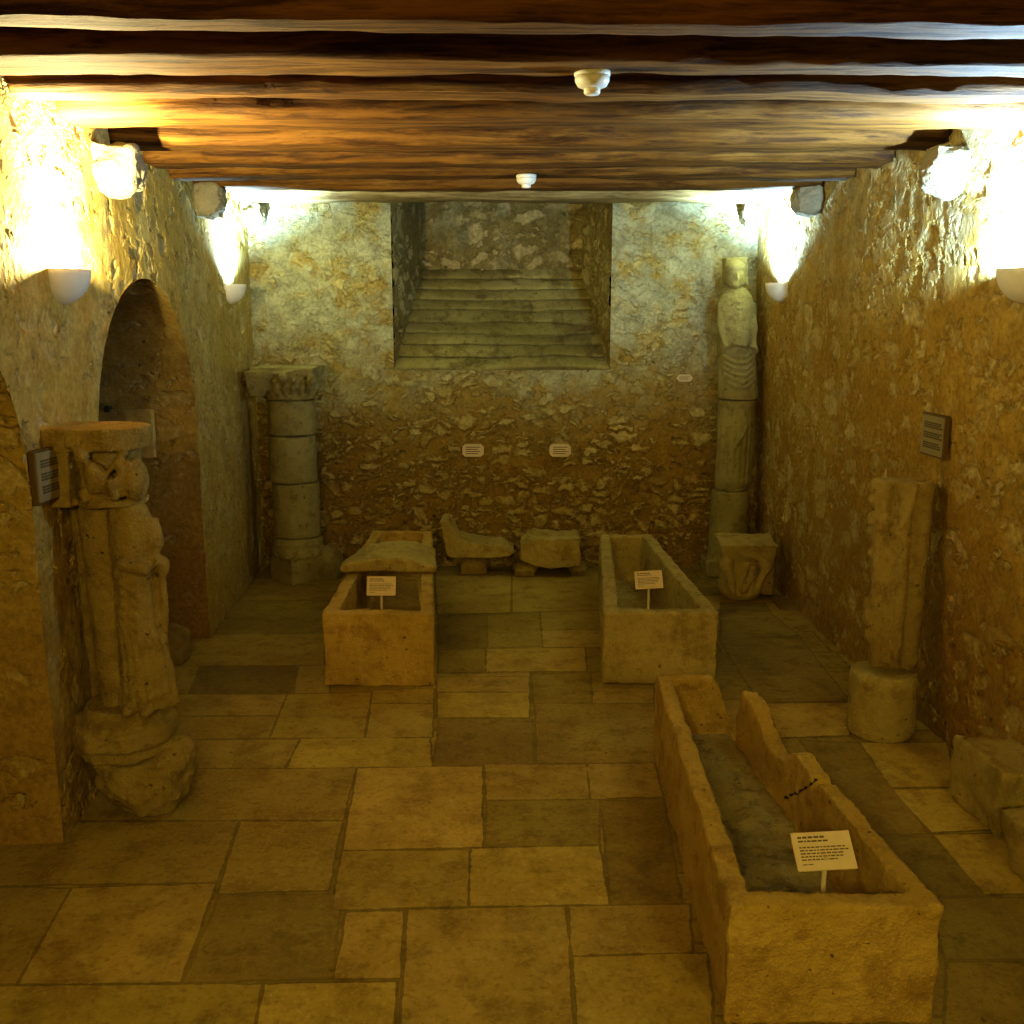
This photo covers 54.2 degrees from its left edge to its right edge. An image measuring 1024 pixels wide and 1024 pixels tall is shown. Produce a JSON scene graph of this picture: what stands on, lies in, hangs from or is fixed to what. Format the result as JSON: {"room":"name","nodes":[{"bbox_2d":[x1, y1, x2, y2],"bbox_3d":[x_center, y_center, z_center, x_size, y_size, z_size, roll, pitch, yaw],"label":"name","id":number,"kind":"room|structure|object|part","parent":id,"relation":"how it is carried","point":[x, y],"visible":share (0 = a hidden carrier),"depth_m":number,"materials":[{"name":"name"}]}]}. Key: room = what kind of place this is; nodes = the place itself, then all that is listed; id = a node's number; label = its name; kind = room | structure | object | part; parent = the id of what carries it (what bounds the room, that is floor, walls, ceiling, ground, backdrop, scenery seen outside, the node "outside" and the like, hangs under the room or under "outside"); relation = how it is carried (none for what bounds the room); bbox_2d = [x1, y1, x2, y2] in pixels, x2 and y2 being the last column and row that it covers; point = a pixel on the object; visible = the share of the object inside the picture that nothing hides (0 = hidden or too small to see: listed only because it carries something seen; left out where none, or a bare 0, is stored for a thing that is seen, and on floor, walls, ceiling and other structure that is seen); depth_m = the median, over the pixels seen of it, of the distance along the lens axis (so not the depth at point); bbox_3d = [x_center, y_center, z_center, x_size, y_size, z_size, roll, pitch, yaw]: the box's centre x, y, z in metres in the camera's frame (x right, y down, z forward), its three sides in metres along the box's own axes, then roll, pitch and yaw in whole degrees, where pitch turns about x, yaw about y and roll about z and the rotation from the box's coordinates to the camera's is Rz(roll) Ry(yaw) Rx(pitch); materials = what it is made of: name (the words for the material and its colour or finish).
{"room":"archaeological museum crypt","nodes":[
{"label":"archaeological museum crypt","id":0,"kind":"room"},
{"bbox_2d":[0,75,263,844],"bbox_3d":[-2.174,-0.040,2.789,0.994,3.040,10.358,-1,11,-3],"label":"wall","id":1,"kind":"structure","parent":0,"point":[156,233],"depth_m":4.21,"materials":[{"name":"beige stone"}]},
{"bbox_2d":[28,447,59,505],"bbox_3d":[-1.718,-0.139,3.708,0.026,0.200,0.210,1,11,4],"label":"wall plaque","id":2,"kind":"object","parent":1,"relation":"attached to","point":[43,464],"visible":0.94,"depth_m":3.65,"materials":[{"name":"grey paper"}]},
{"bbox_2d":[48,268,90,304],"bbox_3d":[-1.736,-0.882,3.924,0.160,0.136,0.260,0,11,0],"label":"wall lamp","id":3,"kind":"object","parent":1,"relation":"attached to","point":[67,285],"visible":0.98,"depth_m":3.85,"materials":[{"name":"paint"}]},
{"bbox_2d":[91,140,146,198],"bbox_3d":[-1.733,-1.497,4.393,0.244,0.239,0.245,0,11,0],"label":"corbel stone","id":4,"kind":"object","parent":1,"relation":"attached to","point":[119,169],"visible":0.91,"depth_m":4.30,"materials":[{"name":"stone"}]},
{"bbox_2d":[99,405,156,458],"bbox_3d":[-2.329,-0.474,5.917,0.425,0.318,0.073,0,11,0],"label":"tablet","id":5,"kind":"object","parent":1,"relation":"hanging from","point":[106,414],"visible":0.3,"depth_m":5.88,"materials":[{"name":"stone"}]},
{"bbox_2d":[193,182,227,219],"bbox_3d":[-1.877,-1.916,6.146,0.231,0.236,0.230,0,11,0],"label":"corbel stone","id":6,"kind":"object","parent":1,"relation":"attached to","point":[210,200],"visible":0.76,"depth_m":6.06,"materials":[{"name":"stone"}]},
{"bbox_2d":[224,284,245,303],"bbox_3d":[-1.939,-1.521,6.988,0.160,0.136,0.260,0,11,0],"label":"wall lamp","id":7,"kind":"object","parent":1,"relation":"attached to","point":[234,293],"visible":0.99,"depth_m":6.91,"materials":[{"name":"paint"}]},
{"bbox_2d":[394,269,608,369],"bbox_3d":[-0.078,-1.572,8.216,1.731,0.876,0.917,0,11,0],"label":"stairs","id":8,"kind":"structure","parent":0,"point":[460,319],"depth_m":8.18,"materials":[{"name":"beige stone"}]},
{"bbox_2d":[247,202,757,565],"bbox_3d":[-0.030,-1.040,7.867,4.180,3.040,0.001,0,11,0],"label":"wall","id":9,"kind":"structure","parent":0,"point":[642,440],"depth_m":7.90,"materials":[{"name":"beige stone"}]},
{"bbox_2d":[239,202,266,228],"bbox_3d":[-1.957,-2.238,7.527,0.212,0.220,0.304,0,11,0],"label":"corbel stone","id":10,"kind":"object","parent":9,"relation":"attached to","point":[253,214],"visible":0.83,"depth_m":7.42,"materials":[{"name":"stone"}]},
{"bbox_2d":[462,444,483,456],"bbox_3d":[-0.310,-0.491,7.952,0.170,0.100,0.031,0,11,0],"label":"wall label","id":11,"kind":"object","parent":9,"relation":"attached to","point":[468,450],"visible":1,"depth_m":7.94,"materials":[{"name":"grey"}]},
{"bbox_2d":[390,201,611,369],"bbox_3d":[-0.080,-2.055,8.116,1.690,1.845,0.880,0,11,0],"label":"wall niche","id":12,"kind":"object","parent":9,"relation":"in","point":[450,235],"visible":0.59,"depth_m":8.47,"materials":[{"name":"beige stone"}]},
{"bbox_2d":[549,444,570,456],"bbox_3d":[0.383,-0.491,7.952,0.170,0.100,0.031,0,11,0],"label":"wall label","id":13,"kind":"object","parent":9,"relation":"attached to","point":[555,450],"visible":1,"depth_m":7.94,"materials":[{"name":"grey"}]},
{"bbox_2d":[676,374,692,381],"bbox_3d":[1.353,-1.051,7.842,0.125,0.055,0.031,0,11,0],"label":"wall label","id":14,"kind":"object","parent":9,"relation":"attached to","point":[681,377],"visible":1,"depth_m":7.83,"materials":[{"name":"grey"}]},
{"bbox_2d":[739,204,763,228],"bbox_3d":[1.800,-2.239,7.535,0.169,0.220,0.288,0,11,0],"label":"corbel stone","id":15,"kind":"object","parent":9,"relation":"attached to","point":[751,216],"visible":0.84,"depth_m":7.42,"materials":[{"name":"stone"}]},
{"bbox_2d":[0,566,1023,1023],"bbox_3d":[-0.087,1.423,3.145,6.440,0.008,10.457,0,11,0],"label":"floor","id":16,"kind":"structure","parent":0,"point":[494,841],"depth_m":3.85,"materials":[{"name":"beige stone"}]},
{"bbox_2d":[93,731,198,816],"bbox_3d":[-1.504,1.065,4.170,0.403,0.340,0.379,0,11,0],"label":"block","id":17,"kind":"object","parent":16,"relation":"on","point":[154,786],"visible":0.77,"depth_m":4.02,"materials":[{"name":"stone"}]},
{"bbox_2d":[40,421,179,765],"bbox_3d":[-1.562,0.319,3.981,0.453,1.344,0.378,-1,11,-3],"label":"column","id":18,"kind":"structure","parent":17,"relation":"on","point":[128,717],"depth_m":3.89,"materials":[{"name":"stone"}]},
{"bbox_2d":[168,623,190,664],"bbox_3d":[-2.013,0.781,5.888,0.241,0.269,0.194,0,11,0],"label":"stone","id":19,"kind":"object","parent":16,"relation":"on","point":[179,639],"visible":0.44,"depth_m":5.82,"materials":[{"name":"stone"}]},
{"bbox_2d":[243,365,343,585],"bbox_3d":[-1.619,-0.258,7.559,0.627,1.687,0.528,0,11,0],"label":"column","id":20,"kind":"structure","parent":16,"relation":"on","point":[299,554],"depth_m":7.43,"materials":[{"name":"grey stone"}]},
{"bbox_2d":[322,530,435,686],"bbox_3d":[-0.741,0.546,6.516,0.640,0.429,2.170,0,11,0],"label":"sarcophagus","id":21,"kind":"object","parent":16,"relation":"on","point":[366,644],"visible":0.77,"depth_m":5.48,"materials":[{"name":"stone"}]},
{"bbox_2d":[367,576,395,608],"bbox_3d":[-0.757,0.588,5.819,0.168,0.428,0.060,0,11,0],"label":"information sign","id":22,"kind":"object","parent":21,"relation":"in","point":[381,586],"visible":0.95,"depth_m":5.79,"materials":[{"name":"white paper"}]},
{"bbox_3d":[-0.757,0.624,5.826,0.060,0.354,0.060,0,11,0],"label":"post","id":23,"kind":"part","parent":22,"relation":"part of","materials":[{"name":"paint"}]},
{"bbox_3d":[-0.757,0.429,5.792,0.168,0.105,0.046,0,11,0],"label":"panel","id":24,"kind":"part","parent":22,"relation":"part of","materials":[{"name":"white paper"}]},
{"bbox_2d":[340,540,436,572],"bbox_3d":[-0.775,0.281,6.483,0.609,0.125,0.531,0,11,0],"label":"slab","id":25,"kind":"object","parent":21,"relation":"on","point":[397,556],"visible":1,"depth_m":6.27,"materials":[{"name":"stone"}]},
{"bbox_2d":[460,558,488,573],"bbox_3d":[-0.299,0.414,7.927,0.231,0.147,0.181,0,11,0],"label":"support stone","id":26,"kind":"object","parent":16,"relation":"on","point":[468,565],"visible":0.85,"depth_m":7.86,"materials":[{"name":"stone"}]},
{"bbox_2d":[440,514,514,557],"bbox_3d":[-0.269,0.188,7.871,0.583,0.302,0.286,0,11,0],"label":"stone fragment","id":27,"kind":"object","parent":26,"relation":"on","point":[458,544],"visible":1,"depth_m":7.76,"materials":[{"name":"stone"}]},
{"bbox_2d":[512,561,537,576],"bbox_3d":[0.104,0.442,7.853,0.204,0.117,0.214,0,11,0],"label":"support stone","id":28,"kind":"object","parent":16,"relation":"on","point":[520,568],"visible":0.84,"depth_m":7.78,"materials":[{"name":"stone"}]},
{"bbox_2d":[568,561,587,575],"bbox_3d":[0.520,0.439,7.892,0.158,0.105,0.213,0,11,0],"label":"support stone","id":29,"kind":"object","parent":16,"relation":"on","point":[582,569],"visible":0.74,"depth_m":7.81,"materials":[{"name":"stone"}]},
{"bbox_2d":[519,528,580,568],"bbox_3d":[0.302,0.286,7.875,0.496,0.262,0.373,0,11,0],"label":"stone block","id":30,"kind":"object","parent":29,"relation":"on","point":[546,548],"visible":1,"depth_m":7.71,"materials":[{"name":"stone"}]},
{"bbox_2d":[598,534,717,684],"bbox_3d":[0.808,0.558,6.458,0.651,0.429,2.003,0,11,0],"label":"sarcophagus","id":31,"kind":"object","parent":16,"relation":"on","point":[677,634],"visible":0.95,"depth_m":5.51,"materials":[{"name":"stone"}]},
{"bbox_2d":[634,570,662,608],"bbox_3d":[0.812,0.560,5.966,0.170,0.425,0.062,0,11,0],"label":"information sign","id":32,"kind":"object","parent":31,"relation":"in","point":[648,580],"visible":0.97,"depth_m":5.94,"materials":[{"name":"white paper"}]},
{"bbox_3d":[0.812,0.596,5.972,0.060,0.353,0.060,0,11,0],"label":"post","id":33,"kind":"part","parent":32,"relation":"part of","materials":[{"name":"paint"}]},
{"bbox_3d":[0.812,0.403,5.940,0.170,0.107,0.053,0,11,0],"label":"panel","id":34,"kind":"part","parent":32,"relation":"part of","materials":[{"name":"white paper"}]},
{"bbox_2d":[700,257,757,576],"bbox_3d":[1.694,-0.706,7.686,0.372,2.435,0.357,0,11,0],"label":"column","id":35,"kind":"structure","parent":16,"relation":"on","point":[737,326],"depth_m":7.56,"materials":[{"name":"grey stone"}]},
{"bbox_2d":[714,533,777,600],"bbox_3d":[1.683,0.403,7.200,0.437,0.444,0.405,0,11,0],"label":"carved capital","id":36,"kind":"object","parent":16,"relation":"on","point":[747,561],"visible":1,"depth_m":7.05,"materials":[{"name":"stone"}]},
{"bbox_2d":[654,674,943,1023],"bbox_3d":[0.901,1.108,3.749,0.633,0.399,1.882,0,11,0],"label":"sarcophagus","id":37,"kind":"object","parent":16,"relation":"on","point":[780,949],"visible":0.96,"depth_m":3.05,"materials":[{"name":"stone"}]},
{"bbox_2d":[790,830,857,892],"bbox_3d":[0.963,1.150,3.111,0.191,0.298,0.096,0,11,0],"label":"information sign","id":38,"kind":"object","parent":37,"relation":"in","point":[823,851],"visible":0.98,"depth_m":3.09,"materials":[{"name":"white paper"}]},
{"bbox_3d":[0.963,1.181,3.099,0.060,0.241,0.060,0,11,0],"label":"post","id":39,"kind":"part","parent":38,"relation":"part of","materials":[{"name":"paint"}]},
{"bbox_3d":[0.963,1.047,3.091,0.188,0.089,0.088,0,11,-2],"label":"panel","id":40,"kind":"part","parent":38,"relation":"part of","materials":[{"name":"white paper"}]},
{"bbox_2d":[846,660,917,743],"bbox_3d":[1.800,0.919,4.870,0.318,0.327,0.325,0,11,0],"label":"drum","id":41,"kind":"object","parent":16,"relation":"on","point":[881,704],"visible":0.94,"depth_m":4.75,"materials":[{"name":"stone"}]},
{"bbox_2d":[862,477,935,670],"bbox_3d":[1.838,0.297,4.785,0.277,0.934,0.268,8,14,34],"label":"fragment","id":42,"kind":"object","parent":41,"relation":"on","point":[901,519],"visible":1,"depth_m":4.70,"materials":[{"name":"stone"}]},
{"bbox_2d":[950,735,1023,838],"bbox_3d":[1.994,1.104,4.034,0.309,0.288,0.366,0,11,0],"label":"stone","id":43,"kind":"object","parent":16,"relation":"on","point":[987,774],"visible":0.94,"depth_m":4.00,"materials":[{"name":"stone"}]},
{"bbox_2d":[1001,807,1023,880],"bbox_3d":[1.956,1.221,3.593,0.314,0.238,0.294,0,11,0],"label":"stone","id":44,"kind":"object","parent":16,"relation":"on","point":[1012,826],"visible":1,"depth_m":3.62,"materials":[{"name":"stone"}]},
{"bbox_2d":[753,120,1023,748],"bbox_3d":[2.111,-0.045,2.816,0.210,3.040,10.349,0,11,-2],"label":"wall","id":45,"kind":"structure","parent":0,"point":[895,310],"depth_m":4.94,"materials":[{"name":"beige stone"}]},
{"bbox_2d":[765,282,787,302],"bbox_3d":[1.863,-1.540,7.035,0.160,0.136,0.260,0,11,0],"label":"wall lamp","id":46,"kind":"object","parent":45,"relation":"attached to","point":[777,292],"visible":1,"depth_m":6.95,"materials":[{"name":"paint"}]},
{"bbox_2d":[790,185,825,217],"bbox_3d":[1.847,-1.948,6.190,0.236,0.246,0.243,0,11,0],"label":"corbel stone","id":47,"kind":"object","parent":45,"relation":"attached to","point":[807,202],"visible":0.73,"depth_m":6.11,"materials":[{"name":"stone"}]},
{"bbox_2d":[920,412,949,459],"bbox_3d":[1.983,-0.360,4.699,0.026,0.200,0.240,0,11,-2],"label":"wall plaque","id":48,"kind":"object","parent":45,"relation":"attached to","point":[935,427],"visible":1,"depth_m":4.66,"materials":[{"name":"grey paper"}]},
{"bbox_2d":[918,144,971,200],"bbox_3d":[1.927,-1.497,4.414,0.249,0.232,0.226,0,11,0],"label":"corbel stone","id":49,"kind":"object","parent":45,"relation":"attached to","point":[944,171],"visible":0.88,"depth_m":4.34,"materials":[{"name":"stone"}]},
{"bbox_2d":[996,267,1023,303],"bbox_3d":[2.000,-0.892,3.952,0.160,0.136,0.260,0,11,0],"label":"wall lamp","id":50,"kind":"object","parent":45,"relation":"attached to","point":[1010,281],"visible":1,"depth_m":3.90,"materials":[{"name":"paint"}]},
{"bbox_3d":[0.000,-1.569,2.491,5.200,0.084,10.695,0,11,0],"label":"ceiling","id":51,"kind":"structure","parent":0,"visible":0},
{"bbox_2d":[231,190,774,203],"bbox_3d":[-0.062,-2.353,7.243,3.873,0.215,0.300,0,11,0],"label":"ceiling beam","id":52,"kind":"structure","parent":51,"relation":"attached to","point":[264,196],"depth_m":7.14,"materials":[{"name":"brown wood"}]},
{"bbox_2d":[193,178,823,191],"bbox_3d":[-0.019,-2.106,6.131,3.822,0.270,0.264,0,11,0],"label":"ceiling beam","id":53,"kind":"structure","parent":51,"relation":"attached to","point":[541,184],"depth_m":6.06,"materials":[{"name":"brown wood"}]},
{"bbox_2d":[0,26,1023,77],"bbox_3d":[0.185,-1.501,3.058,3.818,0.269,0.352,0,11,0],"label":"ceiling beam","id":54,"kind":"structure","parent":51,"relation":"attached to","point":[23,50],"depth_m":3.03,"materials":[{"name":"brown wood"}]},
{"bbox_2d":[574,68,609,95],"bbox_3d":[0.256,-1.371,3.195,0.116,0.070,0.116,0,11,0],"label":"smoke detector","id":55,"kind":"object","parent":54,"relation":"attached to","point":[591,80],"visible":1,"depth_m":3.16,"materials":[{"name":"white plastic"}]},
{"bbox_2d":[0,0,1023,39],"bbox_3d":[0.208,-1.422,2.664,3.822,0.271,0.227,0,11,-2],"label":"ceiling beam","id":56,"kind":"structure","parent":51,"relation":"attached to","point":[894,19],"depth_m":2.61,"materials":[{"name":"brown wood"}]},
{"bbox_2d":[168,166,855,181],"bbox_3d":[0.001,-1.999,5.600,3.796,0.274,0.282,0,11,0],"label":"ceiling beam","id":57,"kind":"structure","parent":51,"relation":"attached to","point":[652,173],"depth_m":5.52,"materials":[{"name":"brown wood"}]},
{"bbox_2d":[516,173,535,188],"bbox_3d":[0.079,-1.834,5.550,0.112,0.070,0.112,0,11,0],"label":"smoke detector","id":58,"kind":"object","parent":57,"relation":"attached to","point":[526,180],"visible":1,"depth_m":5.51,"materials":[{"name":"white plastic"}]},
{"bbox_2d":[4,73,1023,104],"bbox_3d":[0.149,-1.592,3.521,3.798,0.269,0.196,0,11,0],"label":"ceiling beam","id":59,"kind":"structure","parent":51,"relation":"attached to","point":[923,89],"depth_m":3.48,"materials":[{"name":"brown wood"}]},
{"bbox_2d":[143,150,894,168],"bbox_3d":[0.027,-1.907,5.118,3.780,0.269,0.271,0,11,0],"label":"ceiling beam","id":60,"kind":"structure","parent":51,"relation":"attached to","point":[178,159],"depth_m":5.04,"materials":[{"name":"brown wood"}]},
{"bbox_2d":[108,126,948,153],"bbox_3d":[0.062,-1.801,4.586,3.776,0.271,0.294,0,11,0],"label":"ceiling beam","id":61,"kind":"structure","parent":51,"relation":"attached to","point":[600,138],"depth_m":4.51,"materials":[{"name":"brown wood"}]},
{"bbox_2d":[55,97,1023,130],"bbox_3d":[0.106,-1.683,3.990,3.779,0.272,0.295,0,11,0],"label":"ceiling beam","id":62,"kind":"structure","parent":51,"relation":"attached to","point":[236,112],"depth_m":3.90,"materials":[{"name":"brown wood"}]}
]}

